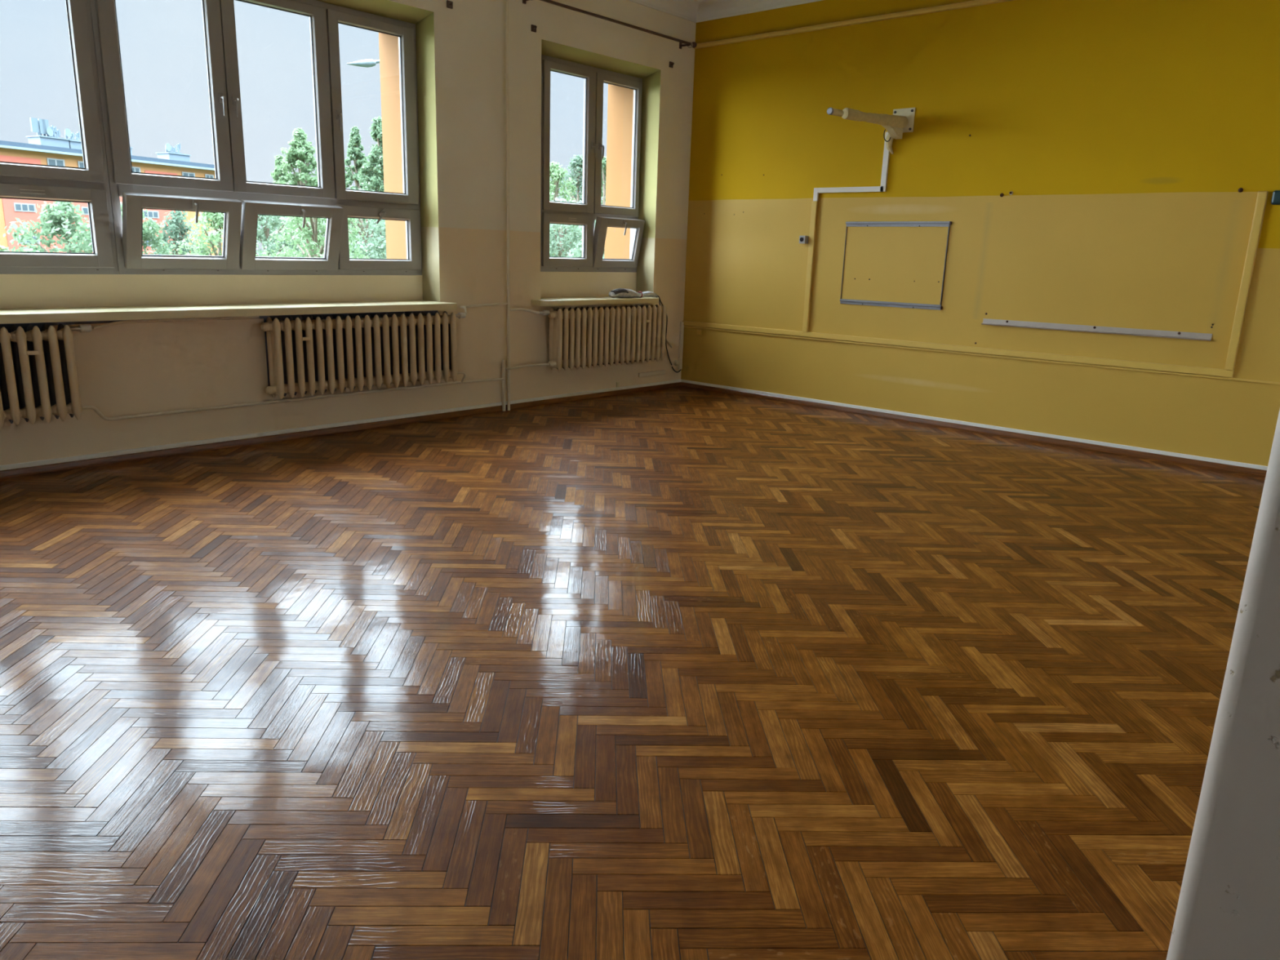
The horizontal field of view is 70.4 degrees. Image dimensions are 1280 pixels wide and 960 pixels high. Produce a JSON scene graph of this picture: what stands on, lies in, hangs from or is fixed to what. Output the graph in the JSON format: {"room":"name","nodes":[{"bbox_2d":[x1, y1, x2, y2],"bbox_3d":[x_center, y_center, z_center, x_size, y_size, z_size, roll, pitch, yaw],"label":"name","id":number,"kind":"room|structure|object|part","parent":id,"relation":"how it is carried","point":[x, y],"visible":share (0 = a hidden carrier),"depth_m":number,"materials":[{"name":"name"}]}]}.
{"room":"empty classroom","nodes":[
{"label":"empty classroom","id":0,"kind":"room"},
{"bbox_2d":[0,0,696,465],"bbox_3d":[-3.257,-2.053,5.602,0.255,4.120,11.580,14,19,40],"label":"wall","id":1,"kind":"structure","parent":0,"point":[131,368],"depth_m":7.38,"materials":[{"name":"paint"}]},
{"bbox_2d":[0,323,82,427],"bbox_3d":[-3.941,-0.526,4.889,0.209,0.565,1.610,14,19,40],"label":"radiator","id":2,"kind":"object","parent":1,"relation":"attached to","point":[12,412],"visible":1,"depth_m":5.28,"materials":[{"name":"beige metal"}]},
{"bbox_2d":[69,324,92,332],"bbox_3d":[-3.348,-0.908,5.435,0.048,0.047,0.116,14,19,40],"label":"valve","id":3,"kind":"object","parent":2,"relation":"attached to","point":[86,327],"visible":0.94,"depth_m":5.43,"materials":[{"name":"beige metal"}]},
{"bbox_2d":[91,315,259,328],"bbox_3d":[-3.002,-1.030,5.913,0.077,0.043,1.078,12,18,36],"label":"pipe","id":4,"kind":"object","parent":1,"relation":"attached to","point":[247,317],"visible":1,"depth_m":5.88,"materials":[{"name":"beige metal"}]},
{"bbox_2d":[0,0,422,275],"bbox_3d":[-3.283,-2.241,5.586,0.251,1.912,4.642,14,19,40],"label":"window","id":5,"kind":"structure","parent":1,"relation":"in","point":[107,175],"depth_m":6.13,"materials":[{"name":"white plastic"}]},
{"bbox_3d":[-3.602,-2.442,5.277,0.070,1.309,0.748,14,19,40],"label":"sash frame","id":6,"kind":"part","parent":5,"relation":"part of","materials":[{"name":"white plastic"}]},
{"bbox_3d":[-3.632,-1.536,5.506,0.070,0.478,0.748,14,19,40],"label":"sash frame","id":7,"kind":"part","parent":5,"relation":"part of","materials":[{"name":"white plastic"}]},
{"bbox_3d":[-3.062,-2.572,5.865,0.070,1.309,0.751,14,19,40],"label":"sash frame","id":8,"kind":"part","parent":5,"relation":"part of","materials":[{"name":"white plastic"}]},
{"bbox_3d":[-3.043,-1.648,6.055,0.070,0.473,0.734,32,29,34],"label":"sash frame","id":9,"kind":"part","parent":5,"relation":"part of","materials":[{"name":"white plastic"}]},
{"bbox_3d":[-2.929,-1.774,5.989,0.055,0.148,0.028,32,29,34],"label":"handle","id":10,"kind":"part","parent":5,"relation":"part of","materials":[{"name":"white plastic"}]},
{"bbox_3d":[-2.796,-2.520,6.090,0.054,0.148,0.028,14,19,40],"label":"handle","id":11,"kind":"part","parent":5,"relation":"part of","materials":[{"name":"white plastic"}]},
{"bbox_3d":[-2.736,-2.535,6.156,0.054,0.148,0.028,14,19,40],"label":"handle","id":12,"kind":"part","parent":5,"relation":"part of","materials":[{"name":"white plastic"}]},
{"bbox_3d":[-2.552,-2.695,6.418,0.070,1.309,0.762,14,19,40],"label":"sash frame","id":13,"kind":"part","parent":5,"relation":"part of","materials":[{"name":"white plastic"}]},
{"bbox_3d":[-2.534,-1.770,6.608,0.070,0.473,0.744,32,29,34],"label":"sash frame","id":14,"kind":"part","parent":5,"relation":"part of","materials":[{"name":"white plastic"}]},
{"bbox_3d":[-2.424,-1.895,6.537,0.055,0.148,0.028,32,29,34],"label":"handle","id":15,"kind":"part","parent":5,"relation":"part of","materials":[{"name":"white plastic"}]},
{"bbox_3d":[-2.221,-2.659,6.715,0.054,0.148,0.028,14,19,40],"label":"handle","id":16,"kind":"part","parent":5,"relation":"part of","materials":[{"name":"white plastic"}]},
{"bbox_3d":[-2.045,-2.817,6.970,0.070,1.309,0.733,14,19,40],"label":"sash frame","id":17,"kind":"part","parent":5,"relation":"part of","materials":[{"name":"white plastic"}]},
{"bbox_3d":[-2.072,-1.912,7.200,0.070,0.478,0.740,14,19,40],"label":"sash frame","id":18,"kind":"part","parent":5,"relation":"part of","materials":[{"name":"white plastic"}]},
{"bbox_3d":[-2.029,-2.063,7.109,0.054,0.148,0.028,14,-23,40],"label":"handle","id":19,"kind":"part","parent":5,"relation":"part of","materials":[{"name":"white plastic"}]},
{"bbox_2d":[0,300,457,324],"bbox_3d":[-3.241,-1.056,5.737,0.435,0.052,4.815,14,19,40],"label":"windowsill","id":20,"kind":"object","parent":1,"relation":"attached to","point":[7,316],"visible":1,"depth_m":5.95,"materials":[{"name":"beige paint"}]},
{"bbox_2d":[81,377,503,420],"bbox_3d":[-2.301,-0.666,6.774,0.097,0.126,3.353,14,19,40],"label":"pipe","id":21,"kind":"object","parent":1,"relation":"attached to","point":[92,407],"visible":1,"depth_m":6.47,"materials":[{"name":"beige metal"}]},
{"bbox_2d":[457,371,466,382],"bbox_3d":[-1.503,-0.859,7.606,0.062,0.105,0.165,5,15,14],"label":"pipe","id":22,"kind":"object","parent":21,"relation":"attached to","point":[459,372],"visible":0.93,"depth_m":7.62,"materials":[{"name":"beige metal"}]},
{"bbox_2d":[0,379,680,478],"bbox_3d":[-3.214,-0.183,5.978,0.022,0.074,10.980,14,19,40],"label":"baseboard","id":23,"kind":"structure","parent":1,"relation":"attached to","point":[148,452],"depth_m":6.66,"materials":[{"name":"wood"}]},
{"bbox_2d":[260,311,457,399],"bbox_3d":[-2.086,-0.973,6.904,0.209,0.565,1.610,14,19,40],"label":"radiator","id":24,"kind":"object","parent":1,"relation":"attached to","point":[311,355],"visible":1,"depth_m":6.78,"materials":[{"name":"beige metal"}]},
{"bbox_2d":[455,312,466,318],"bbox_3d":[-1.485,-1.351,7.460,0.048,0.047,0.116,14,19,40],"label":"valve","id":25,"kind":"object","parent":24,"relation":"attached to","point":[460,315],"visible":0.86,"depth_m":7.45,"materials":[{"name":"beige metal"}]},
{"bbox_2d":[446,0,453,8],"bbox_3d":[-1.455,-3.660,6.987,0.046,0.052,0.052,14,19,40],"label":"hook block","id":26,"kind":"object","parent":1,"relation":"attached to","point":[449,3],"visible":1,"depth_m":6.98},
{"bbox_2d":[530,24,537,32],"bbox_3d":[-0.881,-3.788,7.613,0.046,0.052,0.052,14,19,40],"label":"hook block","id":27,"kind":"object","parent":1,"relation":"attached to","point":[533,28],"visible":1,"depth_m":7.61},
{"bbox_2d":[540,54,644,272],"bbox_3d":[-0.416,-2.956,8.716,0.221,1.875,1.341,14,19,40],"label":"window","id":28,"kind":"structure","parent":1,"relation":"in","point":[584,214],"depth_m":8.71,"materials":[{"name":"white plastic"}]},
{"bbox_3d":[-0.701,-2.289,8.676,0.070,0.486,0.654,14,19,40],"label":"sash frame","id":29,"kind":"part","parent":28,"relation":"part of","materials":[{"name":"white plastic"}]},
{"bbox_3d":[-0.672,-3.163,8.456,0.070,1.278,0.654,14,19,40],"label":"sash frame","id":30,"kind":"part","parent":28,"relation":"part of","materials":[{"name":"white plastic"}]},
{"bbox_3d":[-0.434,-3.142,8.640,0.054,0.148,0.028,14,19,40],"label":"handle","id":31,"kind":"part","parent":28,"relation":"part of","materials":[{"name":"white plastic"}]},
{"bbox_3d":[-0.365,-3.159,8.716,0.054,0.148,0.028,14,19,40],"label":"handle","id":32,"kind":"part","parent":28,"relation":"part of","materials":[{"name":"white plastic"}]},
{"bbox_3d":[-0.233,-3.269,8.933,0.070,1.278,0.636,14,19,40],"label":"sash frame","id":33,"kind":"part","parent":28,"relation":"part of","materials":[{"name":"white plastic"}]},
{"bbox_3d":[-0.227,-2.383,9.125,0.070,0.482,0.636,27,27,36],"label":"sash frame","id":34,"kind":"part","parent":28,"relation":"part of","materials":[{"name":"white plastic"}]},
{"bbox_3d":[-0.152,-2.512,9.030,0.055,0.148,0.028,27,27,36],"label":"handle","id":35,"kind":"part","parent":28,"relation":"part of","materials":[{"name":"white plastic"}]},
{"bbox_2d":[531,296,658,306],"bbox_3d":[-0.448,-1.737,8.793,0.405,0.047,1.664,14,19,40],"label":"windowsill","id":36,"kind":"object","parent":1,"relation":"attached to","point":[554,301],"visible":0.94,"depth_m":8.57,"materials":[{"name":"beige paint"}]},
{"bbox_2d":[608,288,657,297],"bbox_3d":[-0.071,-1.869,9.075,0.146,0.096,0.625,14,19,40],"label":"cable bundle","id":37,"kind":"object","parent":36,"relation":"on","point":[620,292],"visible":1,"depth_m":8.97,"materials":[{"name":"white plastic"}]},
{"bbox_2d":[657,295,671,365],"bbox_3d":[0.237,-1.559,9.512,0.036,0.750,0.421,10,16,29],"label":"cable","id":38,"kind":"object","parent":36,"relation":"hanging from","point":[657,295],"visible":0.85,"depth_m":9.60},
{"bbox_2d":[547,304,666,371],"bbox_3d":[-0.312,-1.401,8.831,0.209,0.565,1.572,14,19,40],"label":"radiator","id":39,"kind":"object","parent":1,"relation":"attached to","point":[588,336],"visible":1,"depth_m":8.70,"materials":[{"name":"beige metal"}]},
{"bbox_2d":[538,310,549,315],"bbox_3d":[-0.862,-1.500,8.138,0.048,0.047,0.116,14,19,40],"label":"valve","id":40,"kind":"object","parent":39,"relation":"attached to","point":[544,312],"visible":1,"depth_m":8.12,"materials":[{"name":"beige metal"}]},
{"bbox_2d":[522,0,696,48],"bbox_3d":[-0.234,-4.124,8.200,0.127,0.067,2.280,14,19,40],"label":"curtain rod","id":41,"kind":"object","parent":1,"relation":"attached to","point":[686,43],"visible":1,"depth_m":8.20,"materials":[{"name":"metal"}]},
{"bbox_2d":[638,369,665,377],"bbox_3d":[0.128,-1.123,9.572,0.018,0.043,0.420,14,19,40],"label":"duct","id":42,"kind":"object","parent":1,"relation":"attached to","point":[663,371],"visible":1,"depth_m":9.55,"materials":[{"name":"beige plastic"}]},
{"bbox_2d":[627,0,699,22],"bbox_3d":[-3.048,-3.747,5.034,0.155,0.145,10.980,14,19,40],"label":"crown molding","id":43,"kind":"structure","parent":1,"relation":"attached to","point":[684,9],"depth_m":8.79,"materials":[{"name":"paint"}]},
{"bbox_2d":[668,61,674,67],"bbox_3d":[0.318,-4.079,8.914,0.046,0.052,0.052,14,19,40],"label":"hook block","id":44,"kind":"object","parent":1,"relation":"attached to","point":[671,64],"visible":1,"depth_m":8.91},
{"bbox_2d":[673,360,679,365],"bbox_3d":[0.403,-1.266,9.824,0.050,0.060,0.060,14,19,40],"label":"wall socket","id":45,"kind":"object","parent":1,"relation":"attached to","point":[676,362],"visible":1,"depth_m":9.81,"materials":[{"name":"beige paint"}]},
{"bbox_2d":[678,321,684,368],"bbox_3d":[0.445,-1.457,9.838,0.021,0.510,0.048,14,19,40],"label":"duct","id":46,"kind":"object","parent":1,"relation":"attached to","point":[682,326],"visible":1,"depth_m":9.83,"materials":[{"name":"beige plastic"}]},
{"bbox_2d":[378,32,633,258],"bbox_3d":[-3.559,-2.275,5.831,0.558,4.420,11.580,14,19,40],"label":"wall","id":47,"kind":"structure","parent":0,"point":[620,100],"depth_m":7.90,"materials":[{"name":"paint"}]},
{"bbox_2d":[0,386,1265,959],"bbox_3d":[-0.791,0.518,3.903,6.550,0.120,10.980,14,19,40],"label":"floor","id":48,"kind":"structure","parent":0,"point":[680,673],"depth_m":3.04,"materials":[{"name":"brown wood"}]},
{"bbox_2d":[502,360,506,411],"bbox_3d":[-1.209,-0.839,8.060,0.032,0.455,0.032,14,19,40],"label":"pipe","id":49,"kind":"object","parent":48,"relation":"on","point":[504,407],"visible":1,"depth_m":8.05,"materials":[{"name":"beige metal"}]},
{"bbox_2d":[505,363,549,370],"bbox_3d":[-1.026,-1.022,8.181,0.452,0.041,0.063,-9,18,-37],"label":"pipe","id":50,"kind":"object","parent":49,"relation":"attached to","point":[540,364],"visible":1,"depth_m":8.19,"materials":[{"name":"beige metal"}]},
{"bbox_2d":[505,0,510,410],"bbox_3d":[-1.120,-2.444,7.699,0.026,3.750,0.026,14,19,40],"label":"pipe","id":51,"kind":"object","parent":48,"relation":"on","point":[506,1],"visible":1,"depth_m":7.70,"materials":[{"name":"beige metal"}]},
{"bbox_2d":[459,302,507,315],"bbox_3d":[-1.302,-1.457,7.708,0.105,0.089,0.520,14,19,40],"label":"pipe","id":52,"kind":"object","parent":51,"relation":"attached to","point":[464,307],"visible":1,"depth_m":7.69,"materials":[{"name":"beige metal"}]},
{"bbox_2d":[510,308,539,314],"bbox_3d":[-1.023,-1.496,8.045,0.307,0.050,0.062,-6,16,-30],"label":"pipe","id":53,"kind":"object","parent":51,"relation":"attached to","point":[511,309],"visible":1,"depth_m":8.06,"materials":[{"name":"beige metal"}]},
{"bbox_2d":[680,0,1279,466],"bbox_3d":[2.926,-2.358,7.610,6.840,4.120,0.300,14,19,40],"label":"wall","id":54,"kind":"structure","parent":0,"point":[1125,135],"depth_m":7.40,"materials":[{"name":"yellow paint"}]},
{"bbox_2d":[697,329,702,334],"bbox_3d":[0.633,-1.575,9.676,0.057,0.055,0.018,14,19,40],"label":"junction box","id":55,"kind":"object","parent":54,"relation":"attached to","point":[699,331],"visible":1,"depth_m":9.66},
{"bbox_2d":[696,0,823,22],"bbox_3d":[2.812,-4.058,7.024,6.190,0.145,0.155,14,19,40],"label":"crown molding","id":56,"kind":"structure","parent":54,"relation":"attached to","point":[708,10],"depth_m":8.72,"materials":[{"name":"paint"}]},
{"bbox_2d":[799,235,808,243],"bbox_3d":[1.557,-2.287,8.637,0.068,0.072,0.062,14,19,40],"label":"box","id":57,"kind":"object","parent":54,"relation":"attached to","point":[802,239],"visible":1,"depth_m":8.62,"materials":[{"name":"grey plastic"}]},
{"bbox_2d":[802,200,817,332],"bbox_3d":[1.622,-2.025,8.661,0.058,1.215,0.026,14,19,40],"label":"duct","id":58,"kind":"object","parent":54,"relation":"attached to","point":[814,203],"visible":1,"depth_m":8.64,"materials":[{"name":"plastic"}]},
{"bbox_2d":[813,131,889,200],"bbox_3d":[1.910,-2.827,8.220,0.730,0.572,0.022,14,19,40],"label":"duct","id":59,"kind":"object","parent":54,"relation":"attached to","point":[882,188],"visible":0.9,"depth_m":8.11,"materials":[{"name":"white plastic"}]},
{"bbox_2d":[693,0,1014,48],"bbox_3d":[2.842,-3.784,7.139,6.190,0.046,0.036,14,19,40],"label":"ledge","id":60,"kind":"object","parent":54,"relation":"attached to","point":[974,2],"visible":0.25,"depth_m":7.96,"materials":[{"name":"paint"}]},
{"bbox_2d":[826,107,915,154],"bbox_3d":[1.854,-2.922,7.429,0.233,0.373,1.229,14,19,40],"label":"wall bracket","id":61,"kind":"object","parent":54,"relation":"attached to","point":[902,120],"visible":0.99,"depth_m":7.68,"materials":[{"name":"beige metal"}]},
{"bbox_3d":[1.939,-2.989,7.484,0.102,0.140,0.985,14,19,40],"label":"arm","id":62,"kind":"part","parent":61,"relation":"part of","materials":[{"name":"paint"}]},
{"bbox_3d":[2.271,-3.101,7.835,0.202,0.196,0.010,14,19,40],"label":"wall plate","id":63,"kind":"part","parent":61,"relation":"part of","materials":[{"name":"beige metal"}]},
{"bbox_2d":[840,221,951,310],"bbox_3d":[2.255,-1.923,8.103,1.003,0.746,0.022,14,19,40],"label":"frame","id":64,"kind":"object","parent":54,"relation":"attached to","point":[849,224],"visible":1,"depth_m":8.06,"materials":[{"name":"metal"}]},
{"bbox_3d":[2.242,-1.585,8.190,0.985,0.048,0.022,14,19,40],"label":"rail","id":65,"kind":"part","parent":64,"relation":"part of","materials":[{"name":"metal"}]},
{"bbox_3d":[2.262,-2.261,8.022,0.992,0.050,0.022,14,19,40],"label":"rail","id":66,"kind":"part","parent":64,"relation":"part of","materials":[{"name":"metal"}]},
{"bbox_2d":[682,320,1234,377],"bbox_3d":[2.360,-1.230,8.160,5.106,0.065,0.022,14,19,40],"label":"duct","id":67,"kind":"object","parent":54,"relation":"attached to","point":[1095,361],"visible":1,"depth_m":7.63,"materials":[{"name":"plastic"}]},
{"bbox_2d":[680,379,1267,476],"bbox_3d":[2.740,-0.492,7.973,6.190,0.074,0.022,14,19,40],"label":"baseboard","id":68,"kind":"structure","parent":54,"relation":"attached to","point":[1173,457],"depth_m":7.67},
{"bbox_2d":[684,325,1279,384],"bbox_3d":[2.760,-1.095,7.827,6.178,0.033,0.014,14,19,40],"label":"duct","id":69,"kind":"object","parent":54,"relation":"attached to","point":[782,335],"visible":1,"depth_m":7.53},
{"bbox_2d":[981,318,1212,340],"bbox_3d":[3.507,-1.183,7.107,1.677,0.058,0.033,14,19,40],"label":"chalk tray","id":70,"kind":"object","parent":54,"relation":"attached to","point":[1144,332],"visible":1,"depth_m":7.05,"materials":[{"name":"metal"}]},
{"bbox_2d":[1224,191,1267,370],"bbox_3d":[4.251,-1.385,6.371,0.053,1.225,0.042,14,19,40],"label":"duct","id":71,"kind":"object","parent":54,"relation":"attached to","point":[1261,199],"visible":1,"depth_m":6.35,"materials":[{"name":"plastic"}]},
{"bbox_2d":[1271,190,1279,204],"bbox_3d":[4.366,-1.913,6.146,0.147,0.094,0.045,14,19,40],"label":"wall box","id":72,"kind":"object","parent":54,"relation":"attached to","point":[1275,200],"visible":1,"depth_m":6.16,"materials":[{"name":"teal plastic"}]},
{"bbox_3d":[1.568,-0.845,1.429,0.350,4.120,10.980,14,19,40],"label":"wall","id":73,"kind":"structure","parent":0,"visible":0},
{"bbox_2d":[1166,408,1279,959],"bbox_3d":[0.599,0.123,0.593,0.352,2.350,0.031,14,19,40],"label":"door frame","id":74,"kind":"structure","parent":73,"relation":"attached to","point":[1228,904],"depth_m":0.71,"materials":[{"name":"paint"}]},
{"bbox_3d":[-32.953,-14.958,92.726,158.800,0.300,200.000,14,19,40],"label":"ground","id":75,"kind":"structure","parent":0,"visible":0},
{"bbox_2d":[0,244,12,251],"bbox_3d":[-19.272,-2.874,28.213,2.300,8.636,2.356,14,19,40],"label":"tree","id":76,"kind":"object","parent":75,"relation":"on","point":[1,246],"visible":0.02,"depth_m":27.19,"materials":[{"name":"green plant"}]},
{"bbox_2d":[2,201,93,253],"bbox_3d":[-19.516,-4.548,31.531,5.420,10.245,5.450,-5,16,-25],"label":"tree","id":77,"kind":"object","parent":75,"relation":"on","point":[59,220],"visible":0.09,"depth_m":29.86,"materials":[{"name":"green plant"}]},
{"bbox_2d":[0,135,222,255],"bbox_3d":[-55.159,-17.995,67.841,12.100,16.340,51.100,9,16,25],"label":"apartment building","id":78,"kind":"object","parent":75,"relation":"on","point":[40,149],"visible":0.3,"depth_m":72.03,"materials":[{"name":"paint"}]},
{"bbox_3d":[-48.622,-23.755,66.850,0.050,0.600,8.800,9,16,25],"label":"red panel","id":79,"kind":"part","parent":78,"relation":"part of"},
{"bbox_3d":[-47.432,-21.017,70.019,0.030,0.420,1.360,9,16,25],"label":"pane","id":80,"kind":"part","parent":78,"relation":"part of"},
{"bbox_2d":[29,117,48,135],"bbox_3d":[-47.446,-27.824,71.690,0.410,1.300,1.320,9,16,25],"label":"antenna","id":81,"kind":"object","parent":78,"relation":"on","point":[40,126],"visible":0.89,"depth_m":71.57,"materials":[{"name":"metal"}]},
{"bbox_2d":[26,135,70,148],"bbox_3d":[-47.226,-26.918,72.543,1.800,0.840,2.410,9,16,25],"label":"roof vent","id":82,"kind":"object","parent":78,"relation":"attached to","point":[34,140],"depth_m":71.84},
{"bbox_2d":[46,127,53,136],"bbox_3d":[-47.065,-27.686,72.326,0.444,0.745,0.651,9,16,25],"label":"antenna","id":83,"kind":"object","parent":78,"relation":"on","point":[49,131],"visible":0.87,"depth_m":72.28,"materials":[{"name":"metal"}]},
{"bbox_2d":[53,126,57,137],"bbox_3d":[-46.956,-27.871,72.800,0.180,0.880,0.491,9,16,25],"label":"antenna","id":84,"kind":"object","parent":78,"relation":"on","point":[55,127],"visible":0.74,"depth_m":72.77,"materials":[{"name":"metal"}]},
{"bbox_3d":[-46.064,-24.686,71.698,0.030,1.100,1.110,9,16,25],"label":"pane","id":85,"kind":"part","parent":78,"relation":"part of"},
{"bbox_2d":[55,129,61,137],"bbox_3d":[-46.872,-27.748,73.016,0.180,0.860,0.571,9,16,25],"label":"antenna","id":86,"kind":"object","parent":78,"relation":"on","point":[58,133],"visible":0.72,"depth_m":73.02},
{"bbox_2d":[64,128,71,138],"bbox_3d":[-46.399,-28.022,73.605,0.444,0.895,0.651,9,16,25],"label":"antenna","id":87,"kind":"object","parent":78,"relation":"on","point":[68,133],"visible":0.91,"depth_m":73.56,"materials":[{"name":"metal"}]},
{"bbox_2d":[70,132,74,140],"bbox_3d":[-46.351,-27.899,74.052,0.180,0.860,0.480,9,16,25],"label":"antenna","id":88,"kind":"object","parent":78,"relation":"on","point":[72,137],"visible":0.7,"depth_m":74.03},
{"bbox_2d":[68,139,81,149],"bbox_3d":[-46.262,-27.338,74.418,1.800,0.800,2.010,9,16,25],"label":"roof vent","id":89,"kind":"object","parent":78,"relation":"attached to","point":[77,144],"depth_m":73.57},
{"bbox_2d":[74,132,79,140],"bbox_3d":[-46.137,-28.092,74.438,0.180,0.860,0.462,9,16,25],"label":"antenna","id":90,"kind":"object","parent":78,"relation":"on","point":[77,134],"visible":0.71,"depth_m":74.41,"materials":[{"name":"metal"}]},
{"bbox_3d":[-44.965,-25.187,73.829,0.030,1.100,1.110,9,16,25],"label":"pane","id":91,"kind":"part","parent":78,"relation":"part of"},
{"bbox_3d":[-45.076,-22.090,74.586,0.030,0.420,1.360,9,16,25],"label":"pane","id":92,"kind":"part","parent":78,"relation":"part of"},
{"bbox_3d":[-44.893,-18.245,76.384,0.050,12.300,15.320,9,16,25],"label":"red panel","id":93,"kind":"part","parent":78,"relation":"part of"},
{"bbox_3d":[-43.069,-26.052,77.505,0.030,1.100,0.760,9,16,25],"label":"pane","id":94,"kind":"part","parent":78,"relation":"part of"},
{"bbox_3d":[-42.698,-23.174,79.197,0.030,0.420,1.360,9,16,25],"label":"pane","id":95,"kind":"part","parent":78,"relation":"part of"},
{"bbox_3d":[-42.006,-26.699,79.701,0.050,0.650,3.100,9,16,25],"label":"red panel","id":96,"kind":"part","parent":78,"relation":"part of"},
{"bbox_2d":[164,143,171,151],"bbox_3d":[-42.364,-29.776,81.456,0.444,0.795,0.651,9,16,25],"label":"antenna","id":97,"kind":"object","parent":78,"relation":"on","point":[167,147],"visible":1,"depth_m":81.40,"materials":[{"name":"metal"}]},
{"bbox_2d":[155,151,191,161],"bbox_3d":[-42.231,-29.156,82.240,1.800,0.760,2.240,9,16,25],"label":"roof vent","id":98,"kind":"object","parent":78,"relation":"attached to","point":[166,155],"depth_m":81.52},
{"bbox_2d":[174,142,181,153],"bbox_3d":[-41.963,-30.104,82.495,0.180,0.950,0.540,9,16,25],"label":"antenna","id":99,"kind":"object","parent":78,"relation":"on","point":[178,145],"visible":0.81,"depth_m":82.46,"materials":[{"name":"metal"}]},
{"bbox_3d":[-40.736,-27.115,82.029,0.030,1.100,1.060,9,16,25],"label":"pane","id":100,"kind":"part","parent":78,"relation":"part of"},
{"bbox_2d":[120,201,176,254],"bbox_3d":[-19.717,-5.630,35.731,3.766,10.278,4.182,14,19,40],"label":"tree","id":101,"kind":"object","parent":75,"relation":"on","point":[150,228],"visible":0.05,"depth_m":35.11,"materials":[{"name":"green plant"}]},
{"bbox_2d":[149,210,211,255],"bbox_3d":[-22.892,-8.450,46.078,3.652,10.494,3.865,0,14,-6],"label":"tree","id":102,"kind":"object","parent":75,"relation":"on","point":[177,228],"visible":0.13,"depth_m":44.59,"materials":[{"name":"green plant"}]},
{"bbox_2d":[170,211,262,256],"bbox_3d":[-18.583,-7.034,40.467,5.687,10.760,5.330,11,17,31],"label":"tree","id":103,"kind":"object","parent":75,"relation":"on","point":[217,219],"visible":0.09,"depth_m":38.95,"materials":[{"name":"green plant"}]},
{"bbox_2d":[262,154,298,248],"bbox_3d":[-24.200,-14.557,61.920,3.976,14.517,4.158,2,14,1],"label":"tree","id":104,"kind":"object","parent":75,"relation":"on","point":[277,175],"visible":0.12,"depth_m":60.09,"materials":[{"name":"green plant"}]},
{"bbox_2d":[255,214,306,256],"bbox_3d":[-18.460,-8.632,45.706,4.980,11.308,5.158,10,16,31],"label":"tree","id":105,"kind":"object","parent":75,"relation":"on","point":[263,233],"visible":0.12,"depth_m":44.34,"materials":[{"name":"green plant"}]},
{"bbox_2d":[264,127,326,255],"bbox_3d":[-20.776,-13.649,56.520,6.069,15.607,6.159,14,19,40],"label":"tree","id":106,"kind":"object","parent":75,"relation":"on","point":[300,154],"visible":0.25,"depth_m":54.93,"materials":[{"name":"green plant"}]},
{"bbox_2d":[261,216,368,258],"bbox_3d":[-14.035,-7.029,40.090,5.341,11.220,5.670,-9,18,-36],"label":"tree","id":107,"kind":"object","parent":75,"relation":"on","point":[313,248],"visible":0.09,"depth_m":38.75,"materials":[{"name":"green plant"}]},
{"bbox_2d":[320,188,386,258],"bbox_3d":[-14.292,-9.341,48.105,6.535,11.773,6.262,-5,16,-24],"label":"tree","id":108,"kind":"object","parent":75,"relation":"on","point":[371,243],"visible":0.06,"depth_m":46.44,"materials":[{"name":"green plant"}]},
{"bbox_2d":[344,125,372,253],"bbox_3d":[-20.111,-16.409,65.008,4.098,16.856,4.352,7,15,20],"label":"tree","id":109,"kind":"object","parent":75,"relation":"on","point":[354,149],"visible":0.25,"depth_m":63.16,"materials":[{"name":"green plant"}]},
{"bbox_2d":[346,58,379,67],"bbox_3d":[-5.233,-2.964,21.328,2.590,13.046,0.220,-2,15,-16],"label":"street lamp","id":110,"kind":"object","parent":75,"relation":"on","point":[367,63],"visible":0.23,"depth_m":19.48,"materials":[{"name":"metal"}]},
{"bbox_2d":[348,115,386,258],"bbox_3d":[-16.268,-14.410,58.028,5.620,16.630,5.792,12,17,34],"label":"tree","id":111,"kind":"object","parent":75,"relation":"on","point":[373,178],"visible":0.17,"depth_m":56.05,"materials":[{"name":"green plant"}]},
{"bbox_2d":[549,160,577,257],"bbox_3d":[-4.766,-10.652,50.743,3.911,13.624,4.463,-11,19,-42],"label":"tree","id":112,"kind":"object","parent":75,"relation":"on","point":[557,174],"visible":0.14,"depth_m":49.07,"materials":[{"name":"green plant"}]},
{"bbox_2d":[550,154,603,257],"bbox_3d":[-4.064,-13.767,60.473,4.296,14.956,4.262,10,16,29],"label":"tree","id":113,"kind":"object","parent":75,"relation":"on","point":[576,163],"visible":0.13,"depth_m":58.62,"materials":[{"name":"green plant"}]},
{"bbox_2d":[549,196,604,257],"bbox_3d":[-3.708,-7.067,41.434,6.246,11.288,5.979,-5,16,-24],"label":"tree","id":114,"kind":"object","parent":75,"relation":"on","point":[558,233],"visible":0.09,"depth_m":39.67,"materials":[{"name":"green plant"}]},
{"bbox_2d":[567,220,604,258],"bbox_3d":[-1.072,-4.717,33.889,4.600,10.580,4.376,9,16,26],"label":"tree","id":115,"kind":"object","parent":75,"relation":"on","point":[578,251],"visible":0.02,"depth_m":32.57,"materials":[{"name":"green plant"}]},
{"bbox_2d":[575,155,606,253],"bbox_3d":[-2.216,-11.709,53.849,4.551,14.316,4.166,-11,19,-41],"label":"tree","id":116,"kind":"object","parent":75,"relation":"on","point":[604,160],"visible":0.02,"depth_m":52.31,"materials":[{"name":"green plant"}]}
]}

